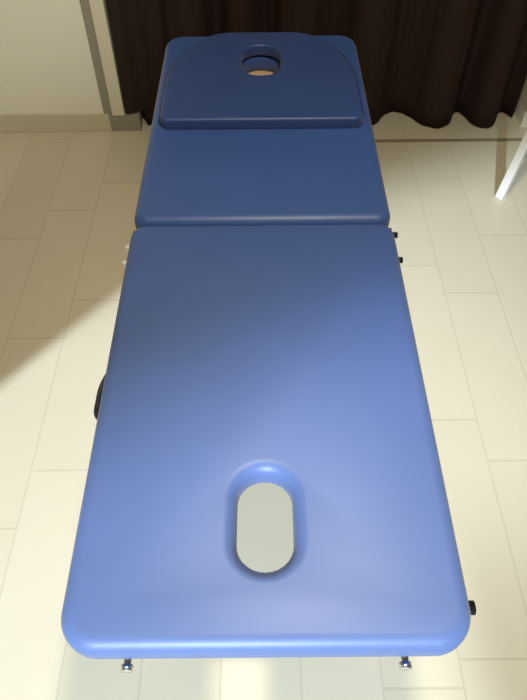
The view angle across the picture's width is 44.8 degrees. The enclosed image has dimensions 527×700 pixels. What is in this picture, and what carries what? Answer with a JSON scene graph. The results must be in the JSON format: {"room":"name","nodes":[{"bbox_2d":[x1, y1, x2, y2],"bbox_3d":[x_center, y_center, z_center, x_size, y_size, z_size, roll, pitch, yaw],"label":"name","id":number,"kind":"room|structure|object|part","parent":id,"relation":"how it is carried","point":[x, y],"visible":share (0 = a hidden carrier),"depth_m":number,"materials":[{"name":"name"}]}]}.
{"room":"massage room","nodes":[
{"label":"massage room","id":0,"kind":"room"},
{"bbox_2d":[0,108,526,699],"bbox_3d":[0.281,0.654,1.549,4.450,0.001,6.650,0,51,0],"label":"floor","id":1,"kind":"structure","parent":0,"point":[68,200],"depth_m":1.97,"materials":[{"name":"tile"}]},
{"bbox_2d":[61,32,475,672],"bbox_3d":[-0.010,-0.101,1.723,0.669,0.682,1.874,-1,51,0],"label":"massage table","id":2,"kind":"object","parent":1,"relation":"on","point":[263,332],"visible":1,"depth_m":1.17,"materials":[{"name":"blue leather"}]},
{"bbox_3d":[-0.316,0.090,1.282,0.051,0.063,0.148,0,51,0],"label":"carry handle","id":3,"kind":"part","parent":2,"relation":"part of","materials":[{"name":"black plastic"}]},
{"bbox_3d":[-0.007,-0.796,1.868,0.548,0.036,0.498,0,51,0],"label":"backrest panel","id":4,"kind":"part","parent":2,"relation":"part of","materials":[{"name":"blue leather"}]},
{"bbox_2d":[134,35,389,228],"bbox_3d":[-0.006,-0.643,1.803,0.610,0.062,0.928,0,51,0],"label":"cushion","id":5,"kind":"object","parent":2,"relation":"on","point":[326,173],"depth_m":1.61,"materials":[{"name":"blue leather"}]},
{"bbox_2d":[61,225,470,658],"bbox_3d":[0.001,0.082,1.218,0.610,0.062,0.928,0,51,0],"label":"cushion","id":6,"kind":"object","parent":2,"relation":"on","point":[241,357],"depth_m":1.09,"materials":[{"name":"blue leather"}]},
{"bbox_3d":[0.312,0.403,0.999,0.032,0.021,0.022,0,51,0],"label":"corner knob","id":7,"kind":"part","parent":2,"relation":"part of","materials":[{"name":"black plastic"}]},
{"bbox_2d":[375,138,521,142],"bbox_3d":[0.961,-0.923,2.814,2.662,0.004,0.020,-1,51,0],"label":"trim","id":8,"kind":"structure","parent":1,"relation":"on","point":[485,139],"depth_m":2.81,"materials":[{"name":"brown"}]},
{"bbox_2d":[495,130,526,199],"bbox_3d":[1.213,-0.900,2.213,0.411,0.912,0.411,37,60,26],"label":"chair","id":9,"kind":"object","parent":1,"relation":"on","point":[521,152],"visible":1,"depth_m":2.45,"materials":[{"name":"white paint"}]},
{"bbox_2d":[0,0,526,126],"bbox_3d":[0.258,-1.899,1.939,4.450,2.600,0.220,-1,51,0],"label":"wall","id":10,"kind":"structure","parent":0,"point":[46,63],"depth_m":2.64,"materials":[{"name":"white paint"}]},
{"bbox_2d":[0,113,111,132],"bbox_3d":[-1.220,-1.006,2.845,1.078,0.085,0.012,-1,51,0],"label":"baseboard","id":11,"kind":"structure","parent":10,"relation":"attached to","point":[83,122],"depth_m":2.84,"materials":[{"name":"beige tile"}]},
{"bbox_2d":[79,0,111,113],"bbox_3d":[0.267,-1.723,1.977,1.947,2.160,0.006,-1,51,0],"label":"trim","id":12,"kind":"structure","parent":10,"relation":"attached to","point":[85,6],"depth_m":2.61,"materials":[{"name":"beige paint"}]},
{"bbox_2d":[109,110,142,130],"bbox_3d":[-0.623,-1.033,2.863,0.150,0.085,0.060,-1,51,0],"label":"trim","id":13,"kind":"structure","parent":10,"relation":"attached to","point":[132,121],"depth_m":2.85,"materials":[{"name":"beige paint"}]},
{"bbox_2d":[89,0,526,115],"bbox_3d":[0.266,-1.793,2.058,1.871,2.122,0.236,-1,51,0],"label":"trim","id":14,"kind":"structure","parent":10,"relation":"attached to","point":[99,11],"depth_m":2.62,"materials":[{"name":"beige paint"}]},
{"bbox_2d":[106,0,526,127],"bbox_3d":[0.267,-1.707,2.084,1.754,2.122,0.164,-1,51,0],"label":"curtain","id":15,"kind":"object","parent":10,"relation":"hanging from","point":[427,61],"visible":0.6,"depth_m":2.62,"materials":[{"name":"fabric"}]}
]}

